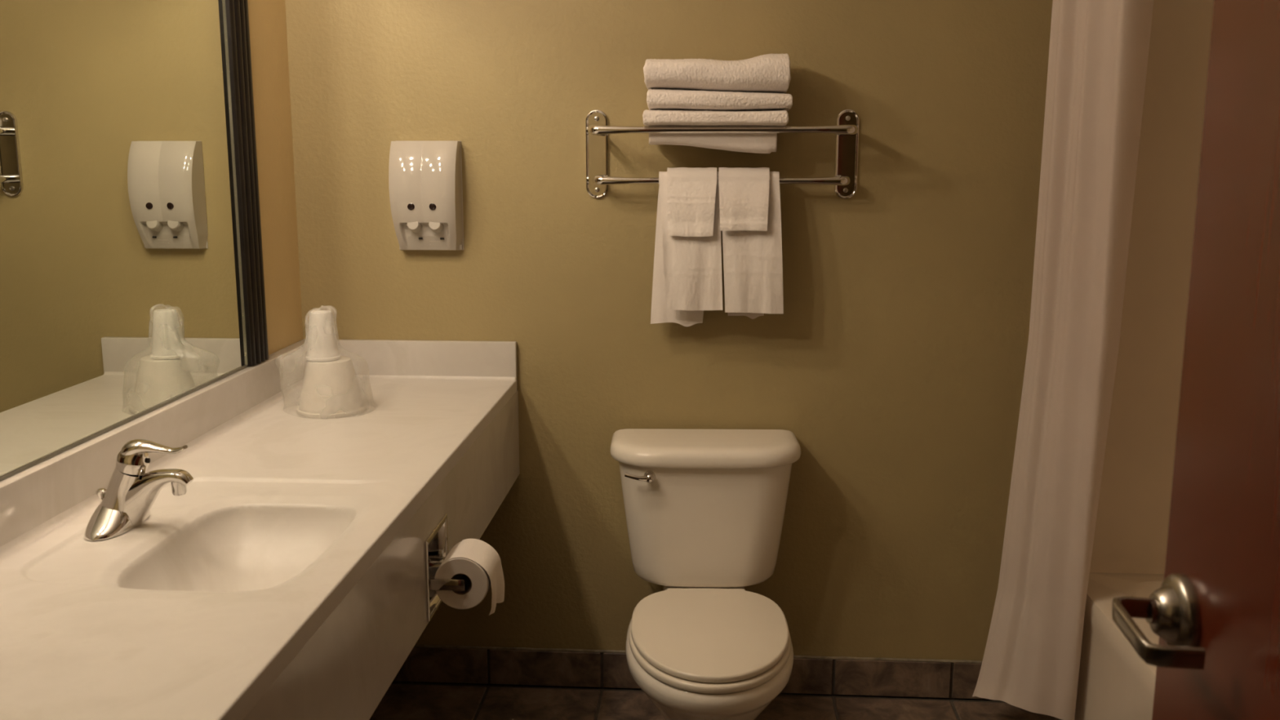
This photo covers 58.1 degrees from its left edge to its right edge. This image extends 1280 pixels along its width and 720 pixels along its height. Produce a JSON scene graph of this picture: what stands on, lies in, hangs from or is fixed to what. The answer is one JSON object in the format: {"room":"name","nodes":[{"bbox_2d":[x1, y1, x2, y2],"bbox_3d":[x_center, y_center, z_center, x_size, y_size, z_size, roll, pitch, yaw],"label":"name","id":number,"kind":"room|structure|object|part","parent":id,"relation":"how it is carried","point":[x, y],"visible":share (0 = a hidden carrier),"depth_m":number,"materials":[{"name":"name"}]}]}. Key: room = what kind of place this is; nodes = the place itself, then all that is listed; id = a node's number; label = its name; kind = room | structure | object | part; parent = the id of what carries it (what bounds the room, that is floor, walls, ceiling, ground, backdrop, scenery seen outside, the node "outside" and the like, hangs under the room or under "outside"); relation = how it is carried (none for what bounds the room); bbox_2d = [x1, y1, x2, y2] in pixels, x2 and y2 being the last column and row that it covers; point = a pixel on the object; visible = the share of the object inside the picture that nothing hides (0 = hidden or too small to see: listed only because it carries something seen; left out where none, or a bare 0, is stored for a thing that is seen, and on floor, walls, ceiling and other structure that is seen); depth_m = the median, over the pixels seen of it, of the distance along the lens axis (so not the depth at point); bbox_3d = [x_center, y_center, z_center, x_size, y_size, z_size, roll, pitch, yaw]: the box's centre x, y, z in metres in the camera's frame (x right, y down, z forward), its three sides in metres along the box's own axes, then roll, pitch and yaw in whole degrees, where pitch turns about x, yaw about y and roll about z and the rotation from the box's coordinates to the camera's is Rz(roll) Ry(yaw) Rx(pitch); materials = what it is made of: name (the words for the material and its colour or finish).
{"room":"hotel bathroom","nodes":[
{"label":"hotel bathroom","id":0,"kind":"room"},
{"bbox_2d":[247,0,302,355],"bbox_3d":[-1.033,-0.033,1.694,0.100,2.470,2.700,1,10,4],"label":"wall","id":1,"kind":"structure","parent":0,"point":[267,18],"depth_m":2.85,"materials":[{"name":"beige paint"}]},
{"bbox_2d":[0,0,268,480],"bbox_3d":[-0.972,-0.374,1.559,0.031,1.160,2.226,1,10,4],"label":"wall mirror","id":2,"kind":"object","parent":1,"relation":"attached to","point":[132,280],"visible":1,"depth_m":2.08,"materials":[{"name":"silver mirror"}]},
{"bbox_2d":[0,338,519,719],"bbox_3d":[-0.693,0.355,1.805,0.572,0.360,2.574,1,10,4],"label":"countertop","id":3,"kind":"structure","parent":1,"relation":"attached to","point":[286,580],"depth_m":1.87,"materials":[{"name":"stone"}]},
{"bbox_2d":[84,439,193,541],"bbox_3d":[-0.817,0.202,1.837,0.166,0.147,0.143,7,12,32],"label":"faucet","id":4,"kind":"object","parent":3,"relation":"on","point":[130,495],"visible":1,"depth_m":1.83,"materials":[{"name":"silver metal"}]},
{"bbox_3d":[-0.871,0.216,1.863,0.017,0.017,0.017,1,10,4],"label":"rod knob","id":5,"kind":"part","parent":4,"relation":"part of","materials":[{"name":"silver metal"}]},
{"bbox_3d":[-0.790,0.223,1.855,0.146,0.099,0.048,1,10,4],"label":"spout","id":6,"kind":"part","parent":4,"relation":"part of","materials":[{"name":"silver metal"}]},
{"bbox_3d":[-0.776,0.146,1.840,0.108,0.038,0.040,1,10,4],"label":"lever","id":7,"kind":"part","parent":4,"relation":"part of","materials":[{"name":"silver metal"}]},
{"bbox_2d":[296,355,366,418],"bbox_3d":[-0.711,0.058,2.646,0.158,0.122,0.158,1,10,4],"label":"ice bucket","id":8,"kind":"object","parent":3,"relation":"on","point":[331,389],"visible":0.9,"depth_m":2.59,"materials":[{"name":"white plastic"}]},
{"bbox_2d":[306,310,340,361],"bbox_3d":[-0.725,-0.056,2.627,0.077,0.108,0.077,1,10,4],"label":"foam cup","id":9,"kind":"object","parent":8,"relation":"on","point":[322,345],"visible":1,"depth_m":2.60,"materials":[{"name":"white plastic"}]},
{"bbox_2d":[424,513,468,622],"bbox_3d":[-0.372,0.388,2.167,0.114,0.154,0.160,1,10,4],"label":"paper holder","id":10,"kind":"object","parent":3,"relation":"attached to","point":[436,544],"visible":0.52,"depth_m":2.17,"materials":[{"name":"silver metal"}]},
{"bbox_3d":[-0.361,0.389,2.211,0.098,0.021,0.004,1,10,4],"label":"support arm","id":11,"kind":"part","parent":10,"relation":"part of","materials":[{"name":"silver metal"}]},
{"bbox_3d":[-0.368,0.409,2.099,0.098,0.021,0.004,1,10,4],"label":"support arm","id":12,"kind":"part","parent":10,"relation":"part of","materials":[{"name":"silver metal"}]},
{"bbox_2d":[434,538,504,615],"bbox_3d":[-0.318,0.411,2.155,0.111,0.124,0.105,1,10,4],"label":"toilet paper roll","id":13,"kind":"object","parent":10,"relation":"on","point":[476,559],"visible":0.98,"depth_m":2.11,"materials":[{"name":"paper"}]},
{"bbox_2d":[284,0,1053,699],"bbox_3d":[0.493,-0.267,2.974,2.972,2.470,0.100,1,10,4],"label":"wall","id":14,"kind":"structure","parent":0,"point":[895,358],"depth_m":2.96,"materials":[{"name":"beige paint"}]},
{"bbox_2d":[388,141,464,249],"bbox_3d":[-0.544,-0.415,2.923,0.172,0.278,0.084,1,10,4],"label":"soap dispenser","id":15,"kind":"object","parent":14,"relation":"attached to","point":[425,186],"visible":1,"depth_m":2.89,"materials":[{"name":"white plastic"}]},
{"bbox_2d":[392,644,988,699],"bbox_3d":[0.127,0.850,3.146,2.046,0.111,0.012,1,10,4],"label":"baseboard","id":16,"kind":"structure","parent":14,"relation":"attached to","point":[553,667],"depth_m":3.15,"materials":[{"name":"tile"}]},
{"bbox_2d":[585,109,859,199],"bbox_3d":[0.199,-0.503,2.819,0.682,0.221,0.158,1,10,4],"label":"towel rack","id":17,"kind":"object","parent":14,"relation":"attached to","point":[846,127],"visible":0.94,"depth_m":2.86,"materials":[{"name":"silver metal"}]},
{"bbox_3d":[-0.109,-0.520,2.914,0.057,0.221,0.008,1,10,4],"label":"mounting plate","id":18,"kind":"part","parent":17,"relation":"part of","materials":[{"name":"silver metal"}]},
{"bbox_2d":[650,171,722,326],"bbox_3d":[0.116,-0.272,2.865,0.182,0.389,0.066,1,10,4],"label":"hand towel","id":19,"kind":"object","parent":17,"relation":"hanging from","point":[687,282],"visible":0.77,"depth_m":2.85,"materials":[{"name":"fabric"}]},
{"bbox_2d":[666,167,716,236],"bbox_3d":[0.128,-0.390,2.840,0.122,0.166,0.092,1,10,4],"label":"washcloth","id":20,"kind":"object","parent":17,"relation":"hanging from","point":[691,191],"visible":1,"depth_m":2.81,"materials":[{"name":"fabric"}]},
{"bbox_2d":[642,109,788,153],"bbox_3d":[0.181,-0.552,2.788,0.343,0.104,0.182,1,10,4],"label":"bath towel","id":21,"kind":"object","parent":17,"relation":"hanging from","point":[756,143],"visible":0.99,"depth_m":2.75,"materials":[{"name":"fabric"}]},
{"bbox_2d":[646,88,792,111],"bbox_3d":[0.191,-0.625,2.775,0.344,0.052,0.174,1,10,4],"label":"bath towel","id":22,"kind":"object","parent":21,"relation":"on","point":[656,99],"visible":0.88,"depth_m":2.70,"materials":[{"name":"fabric"}]},
{"bbox_2d":[643,53,791,93],"bbox_3d":[0.185,-0.687,2.766,0.345,0.091,0.182,1,10,4],"label":"bath towel","id":23,"kind":"object","parent":22,"relation":"on","point":[767,73],"visible":0.91,"depth_m":2.69,"materials":[{"name":"fabric"}]},
{"bbox_2d":[718,167,769,231],"bbox_3d":[0.254,-0.396,2.828,0.124,0.152,0.096,1,10,4],"label":"washcloth","id":24,"kind":"object","parent":17,"relation":"hanging from","point":[744,192],"visible":1,"depth_m":2.80,"materials":[{"name":"fabric"}]},
{"bbox_2d":[722,171,783,319],"bbox_3d":[0.276,-0.280,2.851,0.161,0.368,0.070,1,10,4],"label":"hand towel","id":25,"kind":"object","parent":17,"relation":"hanging from","point":[753,266],"visible":0.8,"depth_m":2.83,"materials":[{"name":"fabric"}]},
{"bbox_3d":[0.515,-0.513,2.873,0.057,0.221,0.008,1,10,4],"label":"mounting plate","id":26,"kind":"part","parent":17,"relation":"part of","materials":[{"name":"silver metal"}]},
{"bbox_3d":[0.977,-0.903,1.979,0.068,0.068,1.559,1,10,4],"label":"shower rod","id":27,"kind":"object","parent":14,"relation":"attached to","visible":0},
{"bbox_2d":[972,0,1153,719],"bbox_3d":[1.000,-0.074,2.780,0.294,1.962,0.242,1,10,4],"label":"shower curtain","id":28,"kind":"object","parent":27,"relation":"hanging from","point":[1099,49],"visible":1,"depth_m":2.75,"materials":[{"name":"fabric"}]},
{"bbox_2d":[368,681,1062,719],"bbox_3d":[0.403,1.169,1.872,2.772,0.061,2.590,1,10,4],"label":"floor","id":29,"kind":"structure","parent":0,"point":[402,700],"depth_m":3.06,"materials":[{"name":"tile"}]},
{"bbox_2d":[609,428,800,719],"bbox_3d":[0.159,0.610,2.707,0.481,0.742,0.753,0,10,1],"label":"toilet","id":30,"kind":"object","parent":29,"relation":"on","point":[704,509],"visible":1,"depth_m":2.81,"materials":[{"name":"ceramic"}]},
{"bbox_3d":[-0.009,0.284,2.797,0.056,0.022,0.017,0,10,1],"label":"flush lever","id":31,"kind":"part","parent":30,"relation":"part of","materials":[{"name":"silver metal"}]},
{"bbox_3d":[0.023,0.286,2.806,0.029,0.029,0.030,0,10,1],"label":"flush knob","id":32,"kind":"part","parent":30,"relation":"part of","materials":[{"name":"silver metal"}]},
{"bbox_3d":[0.165,0.221,2.898,0.481,0.046,0.236,0,10,1],"label":"tank lid","id":33,"kind":"part","parent":30,"relation":"part of","materials":[{"name":"ceramic"}]},
{"bbox_3d":[0.165,0.402,2.939,0.439,0.320,0.214,0,10,1],"label":"tank","id":34,"kind":"part","parent":30,"relation":"part of","materials":[{"name":"ceramic"}]},
{"bbox_3d":[0.158,0.803,2.697,0.380,0.365,0.664,0,10,1],"label":"bowl","id":35,"kind":"part","parent":30,"relation":"part of","materials":[{"name":"ceramic"}]},
{"bbox_3d":[0.156,0.628,2.579,0.364,0.018,0.488,0,10,1],"label":"seat","id":36,"kind":"part","parent":30,"relation":"part of","materials":[{"name":"plastic"}]},
{"bbox_3d":[0.157,0.608,2.582,0.355,0.016,0.484,0,10,1],"label":"seat lid","id":37,"kind":"part","parent":30,"relation":"part of","materials":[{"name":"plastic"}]},
{"bbox_2d":[1074,572,1164,719],"bbox_3d":[1.436,0.875,2.269,0.746,0.378,1.541,1,10,4],"label":"bathtub","id":38,"kind":"object","parent":29,"relation":"on","point":[1115,682],"visible":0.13,"depth_m":2.74,"materials":[{"name":"ceramic"}]},
{"bbox_2d":[1089,0,1213,573],"bbox_3d":[1.440,-0.111,2.094,0.761,1.631,1.557,1,10,4],"label":"wall","id":39,"kind":"structure","parent":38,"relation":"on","point":[1131,535],"depth_m":2.88,"materials":[{"name":"paint"}]},
{"bbox_3d":[0.314,0.191,0.329,2.772,2.420,0.120,1,10,4],"label":"wall","id":40,"kind":"structure","parent":0,"visible":0},
{"bbox_2d":[1111,0,1279,719],"bbox_3d":[0.491,0.293,0.804,0.110,2.032,0.769,1,10,4],"label":"door","id":41,"kind":"structure","parent":40,"relation":"in","point":[1214,614],"depth_m":1.03,"materials":[{"name":"brown wood"}]},
{"bbox_3d":[0.482,0.254,1.076,0.054,0.026,0.114,1,10,4],"label":"lever","id":42,"kind":"part","parent":41,"relation":"part of","materials":[{"name":"silver metal"}]}
]}

